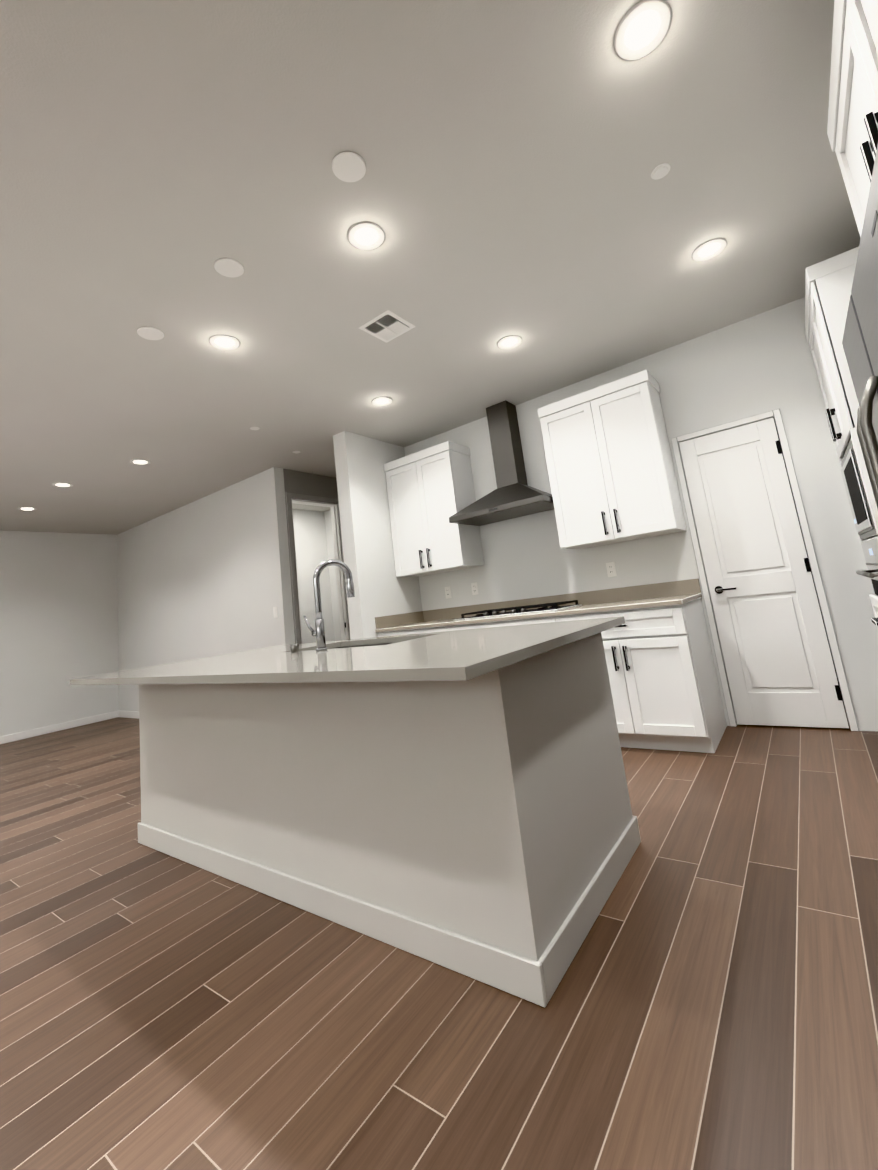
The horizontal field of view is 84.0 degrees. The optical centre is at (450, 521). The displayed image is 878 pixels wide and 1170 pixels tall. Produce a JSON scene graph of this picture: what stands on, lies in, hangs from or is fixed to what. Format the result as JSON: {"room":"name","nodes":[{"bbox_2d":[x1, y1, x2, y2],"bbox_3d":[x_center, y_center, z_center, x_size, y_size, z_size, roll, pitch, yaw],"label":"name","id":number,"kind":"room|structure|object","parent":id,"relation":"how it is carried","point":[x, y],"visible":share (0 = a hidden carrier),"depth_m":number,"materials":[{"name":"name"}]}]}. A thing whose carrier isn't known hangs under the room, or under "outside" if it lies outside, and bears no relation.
{"room":"kitchen","nodes":[
{"label":"kitchen","id":0,"kind":"room"},
{"bbox_2d":[0,531,118,736],"bbox_3d":[-7.265,1.354,4.688,0.100,2.780,7.370,-14,-11,34],"label":"wall","id":1,"kind":"structure","parent":0,"point":[58,611],"depth_m":6.91,"materials":[{"name":"paint"}]},
{"bbox_2d":[0,711,117,743],"bbox_3d":[-7.081,2.654,4.401,0.014,0.095,7.220,-14,-11,34],"label":"baseboard","id":2,"kind":"structure","parent":1,"relation":"attached to","point":[58,727],"depth_m":6.70,"materials":[{"name":"white wood"}]},
{"bbox_2d":[117,467,294,711],"bbox_3d":[-3.425,1.161,6.405,4.185,2.780,0.120,-14,-11,34],"label":"wall","id":3,"kind":"structure","parent":0,"point":[207,576],"depth_m":6.08,"materials":[{"name":"paint"}]},
{"bbox_2d":[118,710,138,718],"bbox_3d":[-3.283,2.467,6.120,4.169,0.095,0.014,-14,-11,34],"label":"baseboard","id":4,"kind":"structure","parent":3,"relation":"attached to","point":[126,714],"depth_m":7.10,"materials":[{"name":"white wood"}]},
{"bbox_2d":[273,607,277,617],"bbox_3d":[-1.870,0.966,5.214,0.070,0.115,0.009,-14,-11,34],"label":"light switch","id":5,"kind":"object","parent":3,"relation":"attached to","point":[275,613],"visible":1,"depth_m":5.21,"materials":[{"name":"white plastic"}]},
{"bbox_2d":[293,509,332,642],"bbox_3d":[-2.468,1.148,7.043,0.100,2.780,2.030,-14,-11,34],"label":"wall","id":6,"kind":"structure","parent":0,"point":[314,545],"depth_m":7.57,"materials":[{"name":"paint"}]},
{"bbox_2d":[283,469,349,643],"bbox_3d":[-1.269,0.822,5.983,0.120,2.780,1.680,-14,-11,34],"label":"wall","id":7,"kind":"structure","parent":0,"point":[303,483],"depth_m":5.74,"materials":[{"name":"paint"}]},
{"bbox_2d":[286,492,350,643],"bbox_3d":[-1.495,0.930,5.613,0.134,2.502,0.814,-14,-11,34],"label":"door frame","id":8,"kind":"structure","parent":7,"relation":"attached to","point":[340,572],"depth_m":5.81,"materials":[{"name":"grey wood"}]},
{"bbox_2d":[325,510,340,640],"bbox_3d":[-1.248,1.048,7.361,1.495,2.780,0.100,-14,-11,34],"label":"wall","id":9,"kind":"structure","parent":0,"point":[329,545],"depth_m":7.76,"materials":[{"name":"paint"}]},
{"bbox_2d":[333,431,421,638],"bbox_3d":[-0.308,0.577,5.231,0.165,2.780,2.000,-14,-11,34],"label":"wall","id":10,"kind":"structure","parent":0,"point":[381,589],"depth_m":4.62,"materials":[{"name":"paint"}]},
{"bbox_2d":[0,0,860,534],"bbox_3d":[-2.829,-0.916,3.088,9.900,0.060,9.900,-14,-11,34],"label":"ceiling","id":11,"kind":"structure","parent":0,"point":[158,158],"depth_m":2.18,"materials":[{"name":"paint"}]},
{"bbox_2d":[18,507,36,510],"bbox_3d":[-5.033,-0.155,5.803,0.172,0.007,0.172,-14,-11,34],"label":"recessed light","id":12,"kind":"object","parent":11,"relation":"in","point":[26,508],"visible":0.98,"depth_m":5.80,"materials":[{"name":"white plastic"}]},
{"bbox_2d":[52,483,72,486],"bbox_3d":[-4.072,-0.388,5.124,0.172,0.007,0.172,-14,-11,34],"label":"recessed light","id":13,"kind":"object","parent":11,"relation":"in","point":[62,484],"visible":1,"depth_m":5.12,"materials":[{"name":"white plastic"}]},
{"bbox_2d":[130,459,150,464],"bbox_3d":[-3.015,-0.583,4.744,0.172,0.007,0.172,-14,-11,34],"label":"recessed light","id":14,"kind":"object","parent":11,"relation":"in","point":[140,461],"visible":0.98,"depth_m":4.74,"materials":[{"name":"white plastic"}]},
{"bbox_2d":[137,327,163,339],"bbox_3d":[-1.706,-1.072,2.777,0.132,0.010,0.132,-14,-11,34],"label":"blank plate","id":15,"kind":"object","parent":11,"relation":"attached to","point":[150,333],"visible":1,"depth_m":2.77,"materials":[{"name":"white plastic"}]},
{"bbox_2d":[209,334,239,349],"bbox_3d":[-1.366,-1.087,2.954,0.172,0.007,0.172,-14,-11,34],"label":"recessed light","id":16,"kind":"object","parent":11,"relation":"in","point":[223,342],"visible":1,"depth_m":2.95,"materials":[{"name":"white plastic"}]},
{"bbox_2d":[214,258,243,277],"bbox_3d":[-1.065,-1.223,2.349,0.132,0.010,0.132,-14,-11,34],"label":"blank plate","id":17,"kind":"object","parent":11,"relation":"attached to","point":[229,267],"visible":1,"depth_m":2.34,"materials":[{"name":"white plastic"}]},
{"bbox_2d":[332,152,365,181],"bbox_3d":[-0.394,-1.381,1.901,0.132,0.010,0.132,-14,-11,34],"label":"blank plate","id":18,"kind":"object","parent":11,"relation":"attached to","point":[348,166],"visible":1,"depth_m":1.89,"materials":[{"name":"white plastic"}]},
{"bbox_2d":[348,222,384,249],"bbox_3d":[-0.389,-1.324,2.264,0.172,0.007,0.172,-14,-11,34],"label":"recessed light","id":19,"kind":"object","parent":11,"relation":"in","point":[366,236],"visible":1,"depth_m":2.26,"materials":[{"name":"white plastic"}]},
{"bbox_2d":[372,397,391,405],"bbox_3d":[-0.567,-1.003,4.056,0.172,0.007,0.172,-14,-11,34],"label":"recessed light","id":20,"kind":"object","parent":11,"relation":"in","point":[380,401],"visible":1,"depth_m":4.05,"materials":[{"name":"white plastic"}]},
{"bbox_2d":[359,310,415,342],"bbox_3d":[-0.387,-1.197,3.007,0.250,0.013,0.250,-14,-11,34],"label":"ceiling vent","id":21,"kind":"object","parent":11,"relation":"in","point":[387,326],"visible":1,"depth_m":2.99,"materials":[{"name":"white plastic"}]},
{"bbox_2d":[497,335,521,348],"bbox_3d":[0.410,-1.240,3.366,0.172,0.007,0.172,-14,-11,34],"label":"recessed light","id":22,"kind":"object","parent":11,"relation":"in","point":[509,341],"visible":1,"depth_m":3.36,"materials":[{"name":"white plastic"}]},
{"bbox_2d":[614,0,670,60],"bbox_3d":[0.613,-1.567,1.556,0.172,0.007,0.172,-14,-11,34],"label":"recessed light","id":23,"kind":"object","parent":11,"relation":"in","point":[642,29],"visible":1,"depth_m":1.55,"materials":[{"name":"white plastic"}]},
{"bbox_2d":[651,163,670,179],"bbox_3d":[0.909,-1.511,2.105,0.080,0.009,0.080,-14,-11,34],"label":"sprinkler","id":24,"kind":"object","parent":11,"relation":"attached to","point":[660,171],"visible":1,"depth_m":2.10,"materials":[{"name":"white plastic"}]},
{"bbox_2d":[692,238,726,260],"bbox_3d":[1.412,-1.483,2.659,0.172,0.007,0.172,-14,-11,34],"label":"recessed light","id":25,"kind":"object","parent":11,"relation":"in","point":[709,249],"visible":1,"depth_m":2.65,"materials":[{"name":"white plastic"}]},
{"bbox_2d":[0,710,877,1169],"bbox_3d":[-2.482,1.864,2.625,9.900,0.060,9.900,-14,-11,34],"label":"floor","id":26,"kind":"structure","parent":0,"point":[712,1002],"depth_m":1.32,"materials":[{"name":"brown wood"}]},
{"bbox_2d":[129,620,640,1006],"bbox_3d":[-0.502,1.098,2.404,2.421,0.885,0.935,-14,-11,34],"label":"kitchen island","id":27,"kind":"object","parent":26,"relation":"on","point":[459,800],"depth_m":1.68,"materials":[{"name":"grey"}]},
{"bbox_2d":[69,640,576,684],"bbox_3d":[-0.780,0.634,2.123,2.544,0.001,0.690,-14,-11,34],"label":"island countertop","id":28,"kind":"structure","parent":27,"relation":"on","point":[457,671],"depth_m":1.45,"materials":[{"name":"grey stone"}]},
{"bbox_2d":[281,636,436,655],"bbox_3d":[-0.467,0.764,2.579,0.814,0.207,0.454,-14,-11,34],"label":"sink","id":29,"kind":"object","parent":28,"relation":"in","point":[362,645],"depth_m":2.37,"materials":[{"name":"silver metal"}]},
{"bbox_2d":[565,624,616,639],"bbox_3d":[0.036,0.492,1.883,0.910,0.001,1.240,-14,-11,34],"label":"island countertop","id":30,"kind":"structure","parent":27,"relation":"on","point":[592,631],"depth_m":1.77,"materials":[{"name":"grey stone"}]},
{"bbox_2d":[376,615,486,636],"bbox_3d":[-0.070,1.375,4.390,0.852,0.885,0.677,-14,-11,34],"label":"base cabinet","id":31,"kind":"object","parent":26,"relation":"on","point":[416,628],"depth_m":4.14,"materials":[{"name":"white wood"}]},
{"bbox_2d":[451,607,582,630],"bbox_3d":[0.608,1.210,3.911,1.080,0.885,0.677,-14,-11,34],"label":"base cabinet","id":32,"kind":"object","parent":26,"relation":"on","point":[528,617],"depth_m":3.63,"materials":[{"name":"white wood"}]},
{"bbox_2d":[563,595,726,752],"bbox_3d":[1.302,1.042,3.421,0.895,0.885,0.677,-14,-11,34],"label":"base cabinet","id":33,"kind":"object","parent":26,"relation":"on","point":[665,689],"depth_m":3.06,"materials":[{"name":"white wood"}]},
{"bbox_2d":[805,247,877,594],"bbox_3d":[2.510,-0.104,2.487,0.772,2.530,0.912,-14,-11,34],"label":"tall cabinet","id":34,"kind":"object","parent":26,"relation":"on","point":[828,285],"visible":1,"depth_m":2.46,"materials":[{"name":"white wood"}]},
{"bbox_2d":[842,144,877,508],"bbox_3d":[1.388,0.149,0.882,0.798,1.785,1.045,-14,-11,34],"label":"refrigerator","id":35,"kind":"object","parent":26,"relation":"on","point":[860,342],"visible":1,"depth_m":1.25,"materials":[{"name":"grey metal"}]},
{"bbox_2d":[869,594,877,626],"bbox_3d":[2.037,0.587,1.638,0.837,1.015,0.920,-14,-11,34],"label":"base cabinet","id":36,"kind":"object","parent":26,"relation":"on","point":[874,599],"visible":1,"depth_m":2.17,"materials":[{"name":"white wood"}]},
{"bbox_2d":[404,297,877,730],"bbox_3d":[1.536,0.156,4.087,4.250,2.780,0.560,-14,-11,34],"label":"wall","id":37,"kind":"structure","parent":0,"point":[763,362],"depth_m":3.58,"materials":[{"name":"paint"}]},
{"bbox_2d":[384,441,483,576],"bbox_3d":[-0.181,-0.092,4.761,0.824,1.155,0.387,-14,-11,34],"label":"upper cabinet","id":38,"kind":"object","parent":37,"relation":"attached to","point":[430,491],"visible":1,"depth_m":4.60,"materials":[{"name":"white wood"}]},
{"bbox_2d":[445,586,451,598],"bbox_3d":[-0.021,0.698,4.824,0.070,0.115,0.008,-14,-11,34],"label":"outlet","id":39,"kind":"object","parent":37,"relation":"attached to","point":[448,591],"visible":1,"depth_m":4.82,"materials":[{"name":"white plastic"}]},
{"bbox_2d":[471,582,478,594],"bbox_3d":[0.234,0.636,4.643,0.070,0.115,0.008,-14,-11,34],"label":"outlet","id":40,"kind":"object","parent":37,"relation":"attached to","point":[474,586],"visible":1,"depth_m":4.64,"materials":[{"name":"white plastic"}]},
{"bbox_2d":[449,400,553,525],"bbox_3d":[0.437,-0.566,4.280,0.906,1.029,0.499,-14,-11,34],"label":"range hood","id":41,"kind":"object","parent":37,"relation":"attached to","point":[513,495],"visible":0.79,"depth_m":4.29,"materials":[{"name":"silver metal"}]},
{"bbox_2d":[606,562,616,576],"bbox_3d":[1.287,0.380,3.899,0.070,0.115,0.008,-14,-11,34],"label":"outlet","id":42,"kind":"object","parent":37,"relation":"attached to","point":[611,569],"visible":1,"depth_m":3.90,"materials":[{"name":"white plastic"}]},
{"bbox_2d":[537,369,686,548],"bbox_3d":[1.224,-0.433,3.769,0.867,1.155,0.387,-14,-11,34],"label":"upper cabinet","id":43,"kind":"object","parent":37,"relation":"attached to","point":[612,475],"visible":1,"depth_m":3.62,"materials":[{"name":"white wood"}]},
{"bbox_2d":[679,418,848,727],"bbox_3d":[2.078,0.335,3.318,0.608,2.023,0.089,-14,-11,34],"label":"pantry door","id":44,"kind":"structure","parent":37,"relation":"in","point":[779,664],"depth_m":3.31,"materials":[{"name":"white wood"}]},
{"bbox_2d":[671,409,858,730],"bbox_3d":[2.079,0.319,3.327,0.695,2.080,0.014,-14,-11,34],"label":"door frame","id":45,"kind":"structure","parent":37,"relation":"attached to","point":[776,413],"depth_m":3.30,"materials":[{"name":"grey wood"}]},
{"bbox_2d":[827,0,877,236],"bbox_3d":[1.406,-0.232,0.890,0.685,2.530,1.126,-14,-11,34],"label":"upper cabinet","id":46,"kind":"object","parent":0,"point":[852,129],"visible":0.92,"depth_m":1.37,"materials":[{"name":"white wood"}]}
]}

